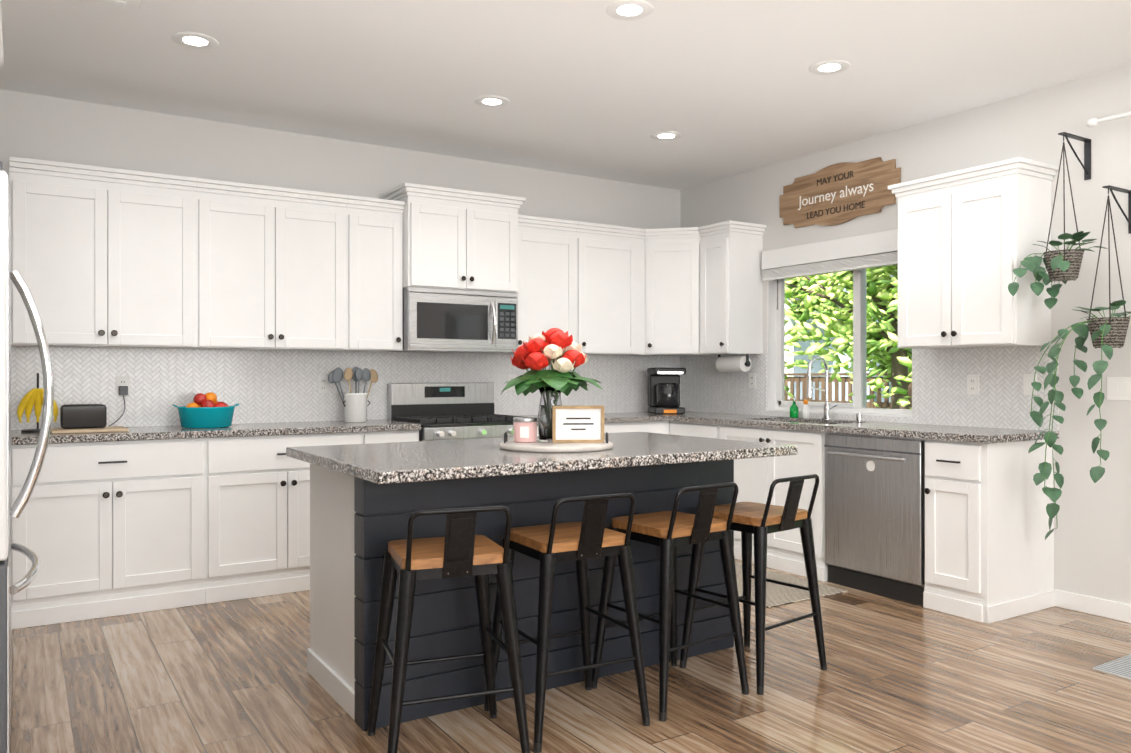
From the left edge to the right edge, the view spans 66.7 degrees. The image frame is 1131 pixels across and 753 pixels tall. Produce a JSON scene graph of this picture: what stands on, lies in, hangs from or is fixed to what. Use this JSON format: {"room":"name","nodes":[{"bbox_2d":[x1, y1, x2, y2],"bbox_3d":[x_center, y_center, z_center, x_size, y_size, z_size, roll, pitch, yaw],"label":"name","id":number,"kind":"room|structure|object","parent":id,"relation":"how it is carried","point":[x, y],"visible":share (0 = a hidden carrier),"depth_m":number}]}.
{"room":"kitchen","nodes":[
{"label":"kitchen","id":0,"kind":"room"},
{"bbox_2d":[0,89,679,419],"bbox_3d":[-1.447,-0.166,5.742,5.900,2.770,0.150,0,0,-32],"label":"wall","id":1,"kind":"structure","parent":0,"point":[41,127],"depth_m":5.43},
{"bbox_2d":[9,160,212,348],"bbox_3d":[-2.514,-0.629,4.769,0.957,0.928,0.348,0,0,-32],"label":"upper cabinet","id":2,"kind":"object","parent":1,"relation":"attached to","point":[103,257],"depth_m":4.62},
{"bbox_2d":[213,180,360,350],"bbox_3d":[-1.805,-0.630,5.218,1.009,0.928,0.348,0,0,-32],"label":"upper cabinet","id":3,"kind":"object","parent":1,"relation":"attached to","point":[287,263],"depth_m":5.10},
{"bbox_2d":[11,346,679,429],"bbox_3d":[-1.037,0.061,5.905,4.708,0.454,0.011,0,0,-32],"label":"tile backsplash","id":4,"kind":"structure","parent":1,"relation":"attached to","point":[266,386],"depth_m":5.38},
{"bbox_2d":[116,376,129,395],"bbox_3d":[-2.543,0.055,4.940,0.072,0.116,0.008,0,0,-32],"label":"electrical outlet","id":5,"kind":"object","parent":4,"relation":"attached to","point":[122,380],"visible":0.6,"depth_m":4.94},
{"bbox_2d":[109,386,127,425],"bbox_3d":[-2.563,0.172,4.836,0.191,0.233,0.146,0,0,-32],"label":"cord","id":6,"kind":"object","parent":5,"relation":"attached to","point":[123,390],"visible":0.77,"depth_m":4.90},
{"bbox_2d":[317,376,328,393],"bbox_3d":[-1.567,0.052,5.558,0.072,0.116,0.008,0,0,-32],"label":"electrical outlet","id":7,"kind":"object","parent":4,"relation":"attached to","point":[322,384],"visible":0.98,"depth_m":5.55},
{"bbox_2d":[507,374,515,389],"bbox_3d":[-0.393,0.043,6.302,0.072,0.116,0.008,0,0,-32],"label":"electrical outlet","id":8,"kind":"object","parent":4,"relation":"attached to","point":[510,377],"visible":0.5,"depth_m":6.30},
{"bbox_2d":[361,197,404,351],"bbox_3d":[-1.314,-0.630,5.529,0.442,0.928,0.348,0,0,-32],"label":"upper cabinet","id":9,"kind":"object","parent":1,"relation":"attached to","point":[381,220],"depth_m":5.43},
{"bbox_2d":[379,183,525,292],"bbox_3d":[-0.759,-0.894,5.809,0.873,0.645,0.467,0,0,-32],"label":"upper cabinet","id":10,"kind":"object","parent":1,"relation":"attached to","point":[460,239],"visible":0.94,"depth_m":5.61},
{"bbox_2d":[389,287,517,352],"bbox_3d":[-0.755,-0.369,5.803,0.785,0.401,0.482,0,0,-32],"label":"microwave","id":11,"kind":"object","parent":10,"relation":"attached to","point":[453,320],"visible":0.98,"depth_m":5.62},
{"bbox_2d":[496,216,588,354],"bbox_3d":[-0.201,-0.631,6.233,0.602,0.928,0.348,0,0,-32],"label":"upper cabinet","id":12,"kind":"object","parent":1,"relation":"attached to","point":[553,255],"depth_m":6.11},
{"bbox_2d":[589,224,636,355],"bbox_3d":[0.226,-0.631,6.504,0.697,0.928,0.348,0,0,-32],"label":"upper cabinet","id":13,"kind":"object","parent":1,"relation":"attached to","point":[612,251],"depth_m":6.39},
{"bbox_2d":[637,227,700,355],"bbox_3d":[0.850,-0.632,6.691,0.698,0.928,0.700,0,0,-32],"label":"upper cabinet","id":14,"kind":"object","parent":1,"relation":"attached to","point":[668,259],"depth_m":6.51},
{"bbox_2d":[0,0,1130,189],"bbox_3d":[1.134,-1.595,1.663,5.900,0.100,9.800,0,0,-32],"label":"ceiling","id":15,"kind":"structure","parent":0,"point":[594,89],"depth_m":4.31},
{"bbox_2d":[90,0,141,9],"bbox_3d":[-1.851,-1.538,3.443,0.280,0.020,0.220,0,0,-32],"label":"air vent","id":16,"kind":"object","parent":15,"relation":"attached to","point":[133,4],"visible":1,"depth_m":3.52},
{"bbox_2d":[172,32,218,48],"bbox_3d":[-1.706,-1.545,3.961,0.199,0.006,0.199,0,0,13],"label":"recessed light","id":17,"kind":"object","parent":15,"relation":"in","point":[193,40],"depth_m":3.95},
{"bbox_2d":[474,95,509,106],"bbox_3d":[-0.414,-1.547,4.837,0.199,0.006,0.199,0,0,13],"label":"recessed light","id":18,"kind":"object","parent":15,"relation":"in","point":[488,100],"depth_m":4.83},
{"bbox_2d":[606,0,652,19],"bbox_3d":[0.270,-1.545,3.626,0.199,0.006,0.199,0,0,13],"label":"recessed light","id":19,"kind":"object","parent":15,"relation":"in","point":[629,9],"depth_m":3.62},
{"bbox_2d":[651,131,681,139],"bbox_3d":[0.648,-1.548,5.534,0.199,0.006,0.199,0,0,13],"label":"recessed light","id":20,"kind":"object","parent":15,"relation":"in","point":[664,135],"depth_m":5.52},
{"bbox_2d":[809,60,849,74],"bbox_3d":[1.321,-1.546,4.303,0.199,0.006,0.199,0,0,13],"label":"recessed light","id":21,"kind":"object","parent":15,"relation":"in","point":[827,67],"depth_m":4.30},
{"bbox_2d":[10,559,1130,752],"bbox_3d":[1.134,1.275,1.667,5.900,0.100,9.800,0,0,-32],"label":"floor","id":22,"kind":"structure","parent":0,"point":[235,676],"depth_m":3.31},
{"bbox_2d":[0,161,53,752],"bbox_3d":[-2.031,0.329,2.437,0.996,1.790,0.910,0,0,-32],"label":"refrigerator","id":23,"kind":"object","parent":22,"relation":"on","point":[8,589],"visible":1,"depth_m":2.31},
{"bbox_2d":[11,437,222,629],"bbox_3d":[-2.439,0.776,4.652,0.957,0.890,0.628,0,0,-32],"label":"base cabinet","id":24,"kind":"object","parent":22,"relation":"on","point":[108,529],"depth_m":4.39},
{"bbox_2d":[11,419,420,444],"bbox_3d":[-1.954,0.309,4.950,2.135,0.038,0.643,0,0,-32],"label":"countertop","id":25,"kind":"structure","parent":24,"relation":"on","point":[18,437],"depth_m":4.72},
{"bbox_2d":[17,373,57,432],"bbox_3d":[-2.762,0.135,4.501,0.185,0.310,0.150,0,0,-32],"label":"stand","id":26,"kind":"object","parent":25,"relation":"on","point":[32,397],"visible":0.69,"depth_m":4.48},
{"bbox_2d":[51,426,128,433],"bbox_3d":[-2.520,0.282,4.549,0.350,0.016,0.280,0,0,-32],"label":"cutting board","id":27,"kind":"object","parent":25,"relation":"on","point":[93,430],"visible":0.83,"depth_m":4.45},
{"bbox_2d":[60,404,106,428],"bbox_3d":[-2.546,0.210,4.542,0.210,0.125,0.103,0,0,-32],"label":"smart speaker","id":28,"kind":"object","parent":27,"relation":"on","point":[76,416],"visible":1,"depth_m":4.50},
{"bbox_2d":[173,392,238,427],"bbox_3d":[-2.048,0.189,4.906,0.355,0.199,0.254,0,0,-32],"label":"fruit bowl","id":29,"kind":"object","parent":25,"relation":"on","point":[208,410],"visible":1,"depth_m":4.82},
{"bbox_2d":[328,367,377,421],"bbox_3d":[-1.338,0.112,5.474,0.329,0.353,0.152,0,0,-32],"label":"utensil crock","id":30,"kind":"object","parent":25,"relation":"on","point":[355,406],"visible":1,"depth_m":5.44},
{"bbox_2d":[223,432,378,601],"bbox_3d":[-1.730,0.775,5.101,1.009,0.890,0.628,0,0,-32],"label":"base cabinet","id":31,"kind":"object","parent":22,"relation":"on","point":[266,491],"depth_m":4.78},
{"bbox_2d":[379,430,418,442],"bbox_3d":[-1.241,0.774,5.411,0.437,0.890,0.628,0,0,-32],"label":"base cabinet","id":32,"kind":"object","parent":22,"relation":"on","point":[412,435],"depth_m":5.19},
{"bbox_2d":[367,506,529,752],"bbox_3d":[-0.390,0.811,2.819,0.456,0.823,0.435,0,0,-20],"label":"bar stool","id":33,"kind":"object","parent":22,"relation":"on","point":[460,549],"visible":1,"depth_m":2.71},
{"bbox_2d":[388,382,523,440],"bbox_3d":[-0.687,0.631,5.697,0.779,1.175,0.702,0,0,-32],"label":"range","id":34,"kind":"object","parent":22,"relation":"on","point":[447,411],"visible":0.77,"depth_m":5.78},
{"bbox_2d":[307,459,733,730],"bbox_3d":[-0.170,0.777,3.740,1.721,0.890,0.759,0,0,-32],"label":"kitchen island","id":35,"kind":"object","parent":22,"relation":"on","point":[357,525],"visible":0.44,"depth_m":3.29},
{"bbox_2d":[286,432,796,483],"bbox_3d":[-0.089,0.311,3.584,1.835,0.038,1.090,0,0,-32],"label":"island countertop","id":36,"kind":"structure","parent":35,"relation":"on","point":[394,462],"depth_m":3.22},
{"bbox_2d":[499,432,612,452],"bbox_3d":[-0.038,0.260,3.516,0.464,0.062,0.464,0,0,-32],"label":"marble tray","id":37,"kind":"object","parent":36,"relation":"on","point":[538,445],"visible":0.81,"depth_m":3.36},
{"bbox_2d":[513,417,536,442],"bbox_3d":[-0.166,0.218,3.541,0.100,0.101,0.101,0,0,-32],"label":"candle jar","id":38,"kind":"object","parent":37,"relation":"on","point":[525,429],"visible":1,"depth_m":3.50},
{"bbox_2d":[501,328,602,441],"bbox_3d":[-0.058,0.033,3.569,0.460,0.472,0.428,0,0,-32],"label":"vase","id":39,"kind":"object","parent":37,"relation":"on","point":[558,350],"visible":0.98,"depth_m":3.49},
{"bbox_2d":[552,406,603,442],"bbox_3d":[0.052,0.194,3.496,0.210,0.150,0.024,0,0,-4],"label":"framed sign","id":40,"kind":"object","parent":37,"relation":"on","point":[577,424],"visible":1,"depth_m":3.49},
{"bbox_2d":[484,493,649,752],"bbox_3d":[0.002,0.811,3.081,0.476,0.823,0.453,0,0,-32],"label":"bar stool","id":41,"kind":"object","parent":22,"relation":"on","point":[589,536],"visible":0.96,"depth_m":2.98},
{"bbox_2d":[537,421,666,435],"bbox_3d":[0.133,0.773,6.248,1.170,0.890,0.682,0,0,-32],"label":"base cabinet","id":42,"kind":"object","parent":22,"relation":"on","point":[660,427],"depth_m":6.16},
{"bbox_2d":[520,412,671,425],"bbox_3d":[0.103,0.307,6.238,1.110,0.038,0.668,0,0,-32],"label":"countertop","id":43,"kind":"structure","parent":42,"relation":"on","point":[627,417],"depth_m":6.20},
{"bbox_2d":[592,482,748,721],"bbox_3d":[0.406,0.811,3.341,0.456,0.823,0.436,0,0,-36],"label":"bar stool","id":44,"kind":"object","parent":22,"relation":"on","point":[668,532],"visible":1,"depth_m":3.27},
{"bbox_2d":[667,421,794,556],"bbox_3d":[1.156,0.773,6.218,0.690,0.890,0.612,0,0,-32],"label":"base cabinet","id":45,"kind":"object","parent":22,"relation":"on","point":[753,477],"depth_m":5.56},
{"bbox_2d":[668,411,1058,443],"bbox_3d":[1.516,0.308,5.694,0.643,0.038,3.098,0,0,-32],"label":"countertop","id":46,"kind":"structure","parent":45,"relation":"on","point":[953,433],"depth_m":4.98},
{"bbox_2d":[647,368,685,413],"bbox_3d":[0.781,0.109,6.665,0.250,0.355,0.267,0,0,-7],"label":"coffee maker","id":47,"kind":"object","parent":46,"relation":"on","point":[663,390],"visible":1,"depth_m":6.56},
{"bbox_2d":[790,397,798,417],"bbox_3d":[1.601,0.214,6.022,0.059,0.146,0.059,0,0,-44],"label":"soap bottle","id":48,"kind":"object","parent":46,"relation":"on","point":[794,410],"depth_m":6.00},
{"bbox_2d":[802,400,808,417],"bbox_3d":[1.659,0.224,5.940,0.047,0.128,0.047,0,0,-44],"label":"soap bottle","id":49,"kind":"object","parent":46,"relation":"on","point":[805,408],"depth_m":5.92},
{"bbox_2d":[806,355,837,418],"bbox_3d":[1.709,0.073,5.721,0.219,0.429,0.122,0,0,-32],"label":"faucet","id":50,"kind":"object","parent":46,"relation":"on","point":[827,407],"visible":0.96,"depth_m":5.76},
{"bbox_2d":[856,413,861,420],"bbox_3d":[1.903,0.263,5.573,0.038,0.050,0.038,0,0,-32],"label":"air gap cap","id":51,"kind":"object","parent":46,"relation":"on","point":[858,416],"visible":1,"depth_m":5.56},
{"bbox_2d":[680,474,826,694],"bbox_3d":[0.790,0.810,3.595,0.456,0.823,0.436,0,0,-40],"label":"bar stool","id":52,"kind":"object","parent":22,"relation":"on","point":[760,521],"visible":0.98,"depth_m":3.55},
{"bbox_2d":[735,562,847,607],"bbox_3d":[1.001,1.215,5.223,0.620,0.009,1.250,0,0,-32],"label":"area rug","id":53,"kind":"object","parent":22,"relation":"on","point":[778,595],"visible":0.44,"depth_m":4.87},
{"bbox_2d":[824,433,924,605],"bbox_3d":[1.927,0.777,4.959,0.628,0.886,0.647,0,0,-32],"label":"dishwasher","id":54,"kind":"object","parent":22,"relation":"on","point":[874,515],"visible":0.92,"depth_m":4.79},
{"bbox_2d":[923,439,1054,623],"bbox_3d":[2.243,0.776,4.559,0.628,0.890,0.351,0,0,-32],"label":"base cabinet","id":55,"kind":"object","parent":22,"relation":"on","point":[989,559],"depth_m":4.39},
{"bbox_2d":[1093,654,1130,679],"bbox_3d":[2.709,1.217,3.404,0.680,0.010,0.850,0,0,-32],"label":"doormat","id":56,"kind":"object","parent":22,"relation":"on","point":[1120,667],"visible":0.91,"depth_m":3.58},
{"bbox_2d":[680,64,1130,604],"bbox_3d":[3.563,-0.163,3.203,0.150,2.770,9.500,0,0,-32],"label":"wall","id":57,"kind":"structure","parent":0,"point":[1092,544],"depth_m":4.51},
{"bbox_2d":[701,221,764,355],"bbox_3d":[1.200,-0.631,6.425,0.391,0.928,0.363,0,0,-32],"label":"upper cabinet","id":58,"kind":"object","parent":57,"relation":"attached to","point":[731,254],"depth_m":6.29},
{"bbox_2d":[716,354,750,371],"bbox_3d":[1.253,-0.101,6.413,0.116,0.132,0.311,0,0,-32],"label":"paper towel","id":59,"kind":"object","parent":58,"relation":"attached to","point":[734,364],"visible":1,"depth_m":6.34},
{"bbox_2d":[779,157,900,227],"bbox_3d":[1.819,-1.226,5.790,0.021,0.410,1.000,0,0,-32],"label":"sign plaque","id":60,"kind":"object","parent":57,"relation":"attached to","point":[837,193],"visible":1,"depth_m":5.75},
{"bbox_2d":[767,265,913,417],"bbox_3d":[1.874,-0.304,5.856,0.135,1.115,1.230,0,0,-32],"label":"window","id":61,"kind":"structure","parent":57,"relation":"in","point":[844,324],"depth_m":5.89},
{"bbox_2d":[762,229,897,309],"bbox_3d":[1.799,-0.699,5.790,0.058,0.434,1.260,0,0,-32],"label":"blind valance","id":62,"kind":"object","parent":61,"relation":"attached to","point":[872,250],"visible":0.85,"depth_m":5.76},
{"bbox_2d":[680,346,1058,430],"bbox_3d":[1.786,0.061,5.859,0.011,0.454,3.088,0,0,-32],"label":"tile backsplash","id":63,"kind":"structure","parent":57,"relation":"attached to","point":[940,396],"depth_m":5.10},
{"bbox_2d":[749,373,755,388],"bbox_3d":[1.401,0.033,6.448,0.008,0.116,0.072,0,0,-32],"label":"electrical outlet","id":64,"kind":"object","parent":63,"relation":"attached to","point":[752,380],"visible":1,"depth_m":6.44},
{"bbox_2d":[967,375,978,394],"bbox_3d":[2.347,0.048,4.953,0.008,0.116,0.072,0,0,-32],"label":"electrical outlet","id":65,"kind":"object","parent":63,"relation":"attached to","point":[972,384],"visible":1,"depth_m":4.95},
{"bbox_2d":[1024,374,1036,395],"bbox_3d":[2.525,0.045,4.672,0.008,0.116,0.072,0,0,-32],"label":"electrical outlet","id":66,"kind":"object","parent":63,"relation":"attached to","point":[1028,381],"visible":0.88,"depth_m":4.67},
{"bbox_2d":[888,157,1058,348],"bbox_3d":[2.245,-0.640,4.788,0.377,0.950,0.790,0,0,-32],"label":"upper cabinet","id":67,"kind":"object","parent":57,"relation":"attached to","point":[968,238],"visible":1,"depth_m":4.60},
{"bbox_2d":[1008,132,1107,308],"bbox_3d":[2.471,-0.779,4.268,0.553,0.878,0.323,0,0,-32],"label":"hanging planter","id":68,"kind":"object","parent":57,"relation":"attached to","point":[1064,266],"visible":1,"depth_m":4.28},
{"bbox_2d":[1028,185,1130,539],"bbox_3d":[2.539,-0.045,4.131,0.587,1.736,0.450,0,0,-32],"label":"hanging planter","id":69,"kind":"object","parent":57,"relation":"attached to","point":[1108,334],"visible":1,"depth_m":4.12},
{"bbox_2d":[1055,589,1130,622],"bbox_3d":[2.757,1.176,4.325,0.013,0.090,0.575,0,0,-32],"label":"baseboard","id":70,"kind":"structure","parent":57,"relation":"attached to","point":[1114,610],"depth_m":4.39},
{"bbox_2d":[1086,111,1130,126],"bbox_3d":[3.379,-1.278,3.245,0.110,0.050,2.667,0,0,-32],"label":"curtain rod","id":71,"kind":"object","parent":57,"relation":"attached to","point":[1091,122],"visible":1,"depth_m":4.27},
{"bbox_2d":[1107,377,1130,399],"bbox_3d":[2.774,0.061,4.302,0.008,0.116,0.120,0,0,-32],"label":"switch plate","id":72,"kind":"object","parent":57,"relation":"attached to","point":[1118,388],"visible":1,"depth_m":4.30},
{"bbox_3d":[-1.295,-0.158,0.127,0.150,2.770,9.500,0,0,-32],"label":"wall","id":73,"kind":"structure","parent":0,"visible":0},
{"bbox_2d":[0,3,3,65],"bbox_3d":[-2.078,-0.844,2.382,0.860,0.535,0.954,0,0,-32],"label":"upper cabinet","id":74,"kind":"object","parent":73,"relation":"attached to","point":[1,53],"visible":1,"depth_m":2.83}
]}

